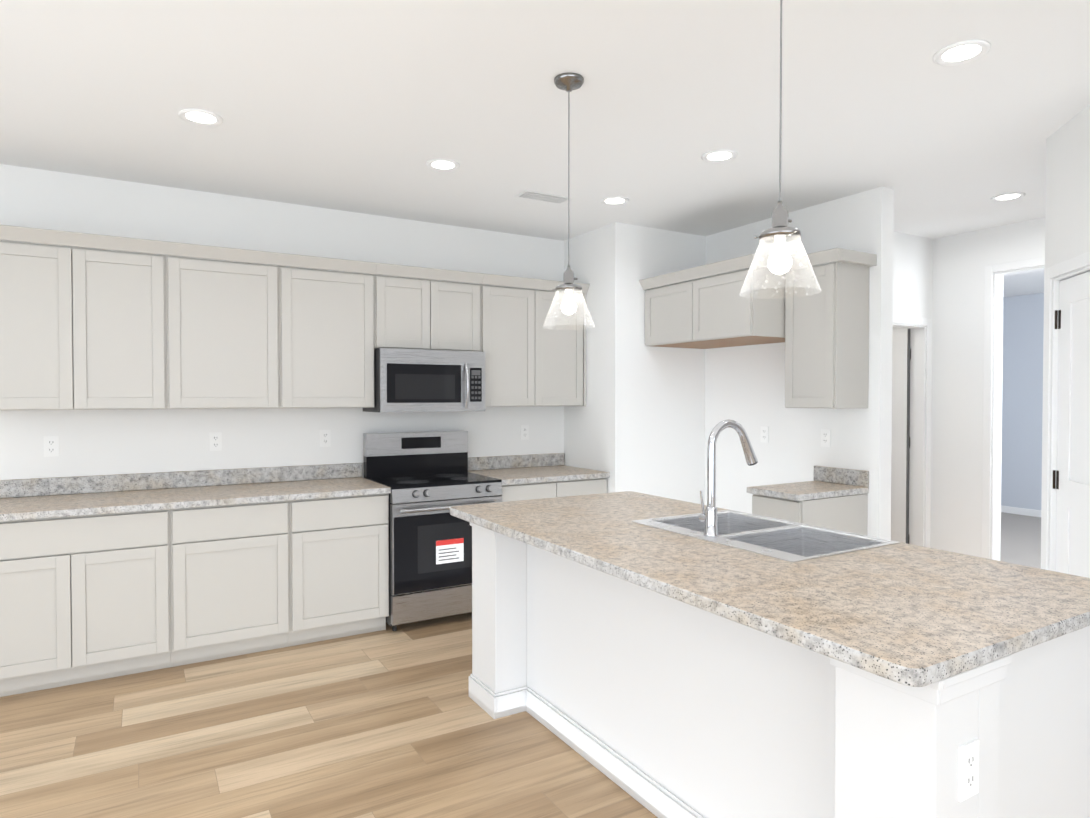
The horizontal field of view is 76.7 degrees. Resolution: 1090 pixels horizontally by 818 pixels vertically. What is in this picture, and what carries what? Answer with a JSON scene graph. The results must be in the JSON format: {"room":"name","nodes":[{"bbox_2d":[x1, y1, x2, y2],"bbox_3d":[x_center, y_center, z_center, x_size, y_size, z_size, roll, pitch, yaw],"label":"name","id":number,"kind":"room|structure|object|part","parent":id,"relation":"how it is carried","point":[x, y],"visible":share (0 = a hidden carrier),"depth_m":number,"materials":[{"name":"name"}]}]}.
{"room":"kitchen","nodes":[
{"label":"kitchen","id":0,"kind":"room"},
{"bbox_2d":[0,164,563,479],"bbox_3d":[0.341,-0.001,5.809,12.740,2.740,0.120,-1,1,-31],"label":"wall","id":1,"kind":"structure","parent":0,"point":[111,442],"depth_m":4.38,"materials":[{"name":"white paint"}]},
{"bbox_2d":[0,237,91,409],"bbox_3d":[-2.757,-0.430,3.709,0.498,0.868,0.328,-1,1,-31],"label":"upper cabinet","id":2,"kind":"object","parent":1,"relation":"attached to","point":[86,328],"depth_m":3.61,"materials":[{"name":"grey wood"}]},
{"bbox_2d":[44,436,58,456],"bbox_3d":[-2.786,0.211,3.890,0.070,0.115,0.008,-1,1,-31],"label":"electrical outlet","id":3,"kind":"object","parent":1,"relation":"attached to","point":[51,446],"visible":1,"depth_m":3.89,"materials":[{"name":"white plastic"}]},
{"bbox_2d":[88,245,183,409],"bbox_3d":[-2.402,-0.434,3.919,0.567,0.868,0.328,-1,1,-31],"label":"upper cabinet","id":4,"kind":"object","parent":1,"relation":"attached to","point":[136,300],"depth_m":3.82,"materials":[{"name":"grey wood"}]},
{"bbox_2d":[209,432,221,450],"bbox_3d":[-2.063,0.204,4.317,0.070,0.115,0.008,-1,1,-31],"label":"electrical outlet","id":5,"kind":"object","parent":1,"relation":"attached to","point":[215,441],"visible":1,"depth_m":4.31,"materials":[{"name":"white plastic"}]},
{"bbox_2d":[184,253,295,408],"bbox_3d":[-1.958,-0.438,4.181,0.744,0.868,0.328,-1,1,-31],"label":"upper cabinet","id":6,"kind":"object","parent":1,"relation":"attached to","point":[240,318],"depth_m":4.08,"materials":[{"name":"grey wood"}]},
{"bbox_2d":[320,430,330,446],"bbox_3d":[-1.485,0.198,4.659,0.070,0.115,0.008,-1,1,-31],"label":"electrical outlet","id":7,"kind":"object","parent":1,"relation":"attached to","point":[325,438],"visible":1,"depth_m":4.66,"materials":[{"name":"white plastic"}]},
{"bbox_2d":[296,265,374,407],"bbox_3d":[-1.474,-0.443,4.467,0.658,0.868,0.328,-1,1,-31],"label":"upper cabinet","id":8,"kind":"object","parent":1,"relation":"attached to","point":[335,309],"depth_m":4.37,"materials":[{"name":"grey wood"}]},
{"bbox_2d":[374,263,483,351],"bbox_3d":[-0.850,-0.677,4.804,0.763,0.546,0.375,-1,1,-31],"label":"upper cabinet","id":9,"kind":"object","parent":1,"relation":"attached to","point":[422,312],"visible":0.98,"depth_m":4.67,"materials":[{"name":"grey wood"}]},
{"bbox_2d":[363,348,484,412],"bbox_3d":[-0.828,-0.191,4.776,0.750,0.416,0.458,-1,1,-31],"label":"microwave","id":10,"kind":"object","parent":9,"relation":"attached to","point":[413,380],"visible":1,"depth_m":4.60,"materials":[{"name":"grey metal"}]},
{"bbox_2d":[521,425,528,439],"bbox_3d":[-0.160,0.185,5.442,0.070,0.115,0.008,-1,1,-31],"label":"electrical outlet","id":11,"kind":"object","parent":1,"relation":"attached to","point":[524,432],"visible":1,"depth_m":5.44,"materials":[{"name":"white plastic"}]},
{"bbox_2d":[480,273,589,406],"bbox_3d":[-0.136,-0.489,5.229,0.894,0.936,0.375,-1,1,-31],"label":"upper cabinet","id":12,"kind":"object","parent":1,"relation":"attached to","point":[530,360],"visible":0.77,"depth_m":5.08,"materials":[{"name":"grey wood"}]},
{"bbox_2d":[0,612,657,817],"bbox_3d":[0.671,1.474,1.312,8.710,0.060,8.240,-1,1,-31],"label":"floor","id":13,"kind":"structure","parent":0,"point":[388,722],"depth_m":2.90,"materials":[{"name":"beige wood"}]},
{"bbox_2d":[0,508,187,696],"bbox_3d":[-2.491,0.968,3.721,0.944,0.872,0.616,-1,1,-31],"label":"base cabinet","id":14,"kind":"object","parent":13,"relation":"on","point":[87,598],"depth_m":3.49,"materials":[{"name":"grey wood"}]},
{"bbox_2d":[188,500,307,663],"bbox_3d":[-1.884,0.962,4.080,0.744,0.872,0.616,-1,1,-31],"label":"base cabinet","id":15,"kind":"object","parent":13,"relation":"on","point":[248,575],"depth_m":3.86,"materials":[{"name":"grey wood"}]},
{"bbox_2d":[304,494,388,642],"bbox_3d":[-1.400,0.957,4.366,0.658,0.872,0.616,-1,1,-31],"label":"base cabinet","id":16,"kind":"object","parent":13,"relation":"on","point":[346,539],"depth_m":4.15,"materials":[{"name":"grey wood"}]},
{"bbox_2d":[0,463,390,521],"bbox_3d":[-2.009,0.455,3.982,2.088,0.138,0.643,-1,1,-31],"label":"countertop","id":17,"kind":"structure","parent":16,"relation":"on","point":[36,498],"depth_m":3.99,"materials":[{"name":"stone"}]},
{"bbox_2d":[363,431,501,630],"bbox_3d":[-0.756,0.779,4.670,0.754,1.218,0.687,-1,1,-31],"label":"range","id":18,"kind":"object","parent":13,"relation":"on","point":[429,479],"visible":0.85,"depth_m":4.43,"materials":[{"name":"grey metal"}]},
{"bbox_2d":[500,478,606,501],"bbox_3d":[-0.074,0.944,5.149,0.894,0.872,0.617,-1,1,-31],"label":"base cabinet","id":19,"kind":"object","parent":13,"relation":"on","point":[527,491],"visible":0.04,"depth_m":4.86,"materials":[{"name":"grey wood"}]},
{"bbox_2d":[468,453,609,484],"bbox_3d":[-0.068,0.435,5.129,0.894,0.138,0.643,-1,1,-31],"label":"countertop","id":20,"kind":"structure","parent":19,"relation":"on","point":[524,469],"depth_m":5.21,"materials":[{"name":"stone"}]},
{"bbox_2d":[469,522,1089,817],"bbox_3d":[0.661,0.974,2.652,1.056,0.896,2.302,-1,1,-31],"label":"kitchen island","id":21,"kind":"object","parent":13,"relation":"on","point":[658,705],"visible":0.69,"depth_m":2.07,"materials":[{"name":"white"}]},
{"bbox_2d":[450,491,1089,686],"bbox_3d":[0.601,0.503,2.617,1.112,0.038,2.335,-1,1,-31],"label":"island countertop","id":22,"kind":"structure","parent":21,"relation":"on","point":[907,614],"depth_m":1.93,"materials":[{"name":"stone"}]},
{"bbox_2d":[699,420,757,536],"bbox_3d":[0.713,0.259,2.666,0.265,0.438,0.078,-1,1,-31],"label":"faucet","id":23,"kind":"object","parent":22,"relation":"on","point":[708,516],"visible":1,"depth_m":2.60,"materials":[{"name":"silver metal"}]},
{"bbox_2d":[632,510,899,561],"bbox_3d":[0.827,0.583,2.714,0.578,0.210,0.840,-1,1,-31],"label":"sink","id":24,"kind":"object","parent":22,"relation":"in","point":[789,541],"visible":0.23,"depth_m":2.76,"materials":[{"name":"silver metal"}]},
{"bbox_2d":[958,739,978,801],"bbox_3d":[0.903,0.770,1.468,0.070,0.115,0.008,-1,1,-31],"label":"outlet","id":25,"kind":"object","parent":21,"relation":"attached to","point":[968,770],"visible":1,"depth_m":1.46,"materials":[{"name":"white plastic"}]},
{"bbox_2d":[752,493,867,535],"bbox_3d":[1.633,0.959,4.267,0.617,0.872,0.373,-1,1,-31],"label":"base cabinet","id":26,"kind":"object","parent":13,"relation":"on","point":[848,513],"visible":0.15,"depth_m":4.11,"materials":[{"name":"grey wood"}]},
{"bbox_2d":[747,466,868,500],"bbox_3d":[1.621,0.450,4.252,0.643,0.138,0.395,-1,1,-31],"label":"countertop","id":27,"kind":"structure","parent":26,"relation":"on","point":[828,482],"depth_m":4.24,"materials":[{"name":"stone"}]},
{"bbox_2d":[0,0,1089,296],"bbox_3d":[2.406,-1.342,2.290,12.740,0.060,8.240,-1,1,-31],"label":"ceiling","id":28,"kind":"structure","parent":0,"point":[366,106],"depth_m":2.99,"materials":[{"name":"white paint"}]},
{"bbox_2d":[178,108,222,125],"bbox_3d":[-1.562,-1.321,3.129,0.184,0.010,0.184,-1,1,-31],"label":"recessed light","id":29,"kind":"object","parent":28,"relation":"in","point":[200,117],"visible":1,"depth_m":3.12,"materials":[{"name":"white"}]},
{"bbox_2d":[426,159,459,170],"bbox_3d":[-0.558,-1.332,3.769,0.184,0.010,0.184,-1,1,-31],"label":"recessed light","id":30,"kind":"object","parent":28,"relation":"in","point":[442,164],"visible":1,"depth_m":3.76,"materials":[{"name":"white plastic"}]},
{"bbox_2d":[515,190,571,203],"bbox_3d":[-0.008,-1.342,4.372,0.340,0.010,0.140,-1,1,-31],"label":"ceiling vent","id":31,"kind":"object","parent":28,"relation":"in","point":[545,197],"visible":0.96,"depth_m":4.36,"materials":[{"name":"white metal"}]},
{"bbox_2d":[543,73,594,329],"bbox_3d":[0.096,-0.824,2.769,0.211,0.992,0.211,-1,1,-31],"label":"pendant light","id":32,"kind":"object","parent":28,"relation":"hanging from","point":[568,83],"visible":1,"depth_m":2.75,"materials":[{"name":"clear glass"}]},
{"bbox_3d":[0.096,-0.402,2.776,0.211,0.148,0.211,-1,1,-31],"label":"lamp shade","id":33,"kind":"part","parent":32,"relation":"part of","materials":[{"name":"clear glass"}]},
{"bbox_2d":[601,196,628,204],"bbox_3d":[0.452,-1.343,4.458,0.184,0.010,0.184,-1,1,-31],"label":"recessed light","id":34,"kind":"object","parent":28,"relation":"in","point":[616,200],"visible":1,"depth_m":4.45,"materials":[{"name":"white plastic"}]},
{"bbox_2d":[701,149,736,162],"bbox_3d":[0.918,-1.330,3.630,0.184,0.010,0.184,-1,1,-31],"label":"recessed light","id":35,"kind":"object","parent":28,"relation":"in","point":[718,156],"visible":1,"depth_m":3.62,"materials":[{"name":"white plastic"}]},
{"bbox_2d":[739,0,820,298],"bbox_3d":[0.635,-0.809,1.857,0.211,0.992,0.211,-1,1,-31],"label":"pendant light","id":36,"kind":"object","parent":28,"relation":"hanging from","point":[779,233],"visible":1,"depth_m":1.85,"materials":[{"name":"clear glass"}]},
{"bbox_3d":[0.635,-0.387,1.864,0.211,0.148,0.211,-1,1,-31],"label":"lamp shade","id":37,"kind":"part","parent":36,"relation":"part of","materials":[{"name":"clear glass"}]},
{"bbox_2d":[933,40,990,65],"bbox_3d":[1.537,-1.311,2.544,0.184,0.010,0.184,-1,1,-31],"label":"recessed light","id":38,"kind":"object","parent":28,"relation":"in","point":[962,52],"visible":1,"depth_m":2.54,"materials":[{"name":"white plastic"}]},
{"bbox_2d":[991,192,1025,201],"bbox_3d":[2.933,-1.342,4.367,0.184,0.010,0.184,-1,1,-31],"label":"recessed light","id":39,"kind":"object","parent":28,"relation":"in","point":[1008,196],"visible":1,"depth_m":4.36,"materials":[{"name":"white plastic"}]},
{"bbox_2d":[564,222,703,503],"bbox_3d":[0.709,0.003,5.550,0.870,2.740,0.700,-1,1,-31],"label":"wall","id":40,"kind":"structure","parent":0,"point":[646,419],"depth_m":5.21,"materials":[{"name":"white paint"}]},
{"bbox_2d":[704,186,893,539],"bbox_3d":[1.525,0.010,5.161,0.120,2.740,2.200,-1,1,-31],"label":"wall","id":41,"kind":"structure","parent":0,"point":[745,385],"depth_m":4.64,"materials":[{"name":"white paint"}]},
{"bbox_2d":[639,254,785,348],"bbox_3d":[1.261,-0.707,4.820,0.665,0.488,1.093,-1,1,-31],"label":"upper cabinet","id":42,"kind":"object","parent":41,"relation":"attached to","point":[712,311],"visible":0.81,"depth_m":4.56,"materials":[{"name":"grey wood"}]},
{"bbox_2d":[760,426,768,442],"bbox_3d":[1.577,0.183,4.951,0.008,0.115,0.070,-1,1,-31],"label":"outlet","id":43,"kind":"object","parent":41,"relation":"attached to","point":[764,437],"visible":1,"depth_m":4.95,"materials":[{"name":"white plastic"}]},
{"bbox_2d":[821,429,830,446],"bbox_3d":[1.836,0.191,4.512,0.008,0.115,0.070,-1,1,-31],"label":"outlet","id":44,"kind":"object","parent":41,"relation":"attached to","point":[825,437],"visible":1,"depth_m":4.51,"materials":[{"name":"white plastic"}]},
{"bbox_2d":[785,248,876,408],"bbox_3d":[1.749,-0.474,4.284,0.375,0.936,0.421,-1,1,-31],"label":"upper cabinet","id":45,"kind":"object","parent":41,"relation":"attached to","point":[827,346],"visible":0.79,"depth_m":4.18,"materials":[{"name":"grey wood"}]},
{"bbox_2d":[893,231,932,547],"bbox_3d":[2.439,0.008,5.237,1.530,2.740,0.120,-1,1,-31],"label":"wall","id":46,"kind":"structure","parent":0,"point":[912,275],"depth_m":5.43,"materials":[{"name":"white paint"}]},
{"bbox_2d":[891,329,910,543],"bbox_3d":[2.784,0.348,5.964,0.080,2.013,0.786,-1,1,-31],"label":"hall door","id":47,"kind":"structure","parent":46,"relation":"in","point":[901,353],"depth_m":5.66,"materials":[{"name":"white wood"}]},
{"bbox_2d":[893,315,931,546],"bbox_3d":[2.675,0.328,5.374,0.924,2.097,0.132,-1,1,-31],"label":"door frame","id":48,"kind":"structure","parent":46,"relation":"attached to","point":[919,468],"depth_m":5.55,"materials":[{"name":"white wood"}]},
{"bbox_2d":[893,217,1044,558],"bbox_3d":[3.485,0.011,5.088,0.120,2.740,4.320,-1,1,-31],"label":"wall","id":49,"kind":"structure","parent":0,"point":[961,261],"depth_m":5.37,"materials":[{"name":"white paint"}]},
{"bbox_2d":[1000,512,1040,568],"bbox_3d":[5.189,1.393,6.188,4.030,0.060,4.440,-1,1,-31],"label":"floor","id":50,"kind":"structure","parent":0,"point":[1020,539],"depth_m":7.06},
{"bbox_2d":[1001,293,1043,509],"bbox_3d":[6.903,-0.023,7.107,0.120,2.740,4.320,-1,1,-31],"label":"wall","id":51,"kind":"structure","parent":0,"point":[1022,404],"depth_m":8.59,"materials":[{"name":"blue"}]},
{"bbox_2d":[1001,505,1040,516],"bbox_3d":[6.847,1.305,7.090,0.016,0.085,4.307,-1,1,-31],"label":"baseboard","id":52,"kind":"structure","parent":51,"relation":"attached to","point":[1020,511],"depth_m":8.59,"materials":[{"name":"white wood"}]},
{"bbox_2d":[1045,105,1089,553],"bbox_3d":[2.405,0.047,2.922,0.120,2.740,1.000,0,1,14],"label":"wall","id":53,"kind":"structure","parent":0,"point":[1067,222],"depth_m":3.19,"materials":[{"name":"white paint"}]},
{"bbox_2d":[982,251,1089,571],"bbox_3d":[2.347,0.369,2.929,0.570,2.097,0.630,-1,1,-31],"label":"door frame","id":54,"kind":"structure","parent":53,"relation":"attached to","point":[993,294],"depth_m":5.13,"materials":[{"name":"white wood"}]},
{"bbox_2d":[1053,271,1089,577],"bbox_3d":[2.383,0.400,2.970,0.558,2.010,0.558,-1,1,-31],"label":"pantry door","id":55,"kind":"structure","parent":53,"relation":"in","point":[1071,476],"depth_m":3.18,"materials":[{"name":"white wood"}]}
]}

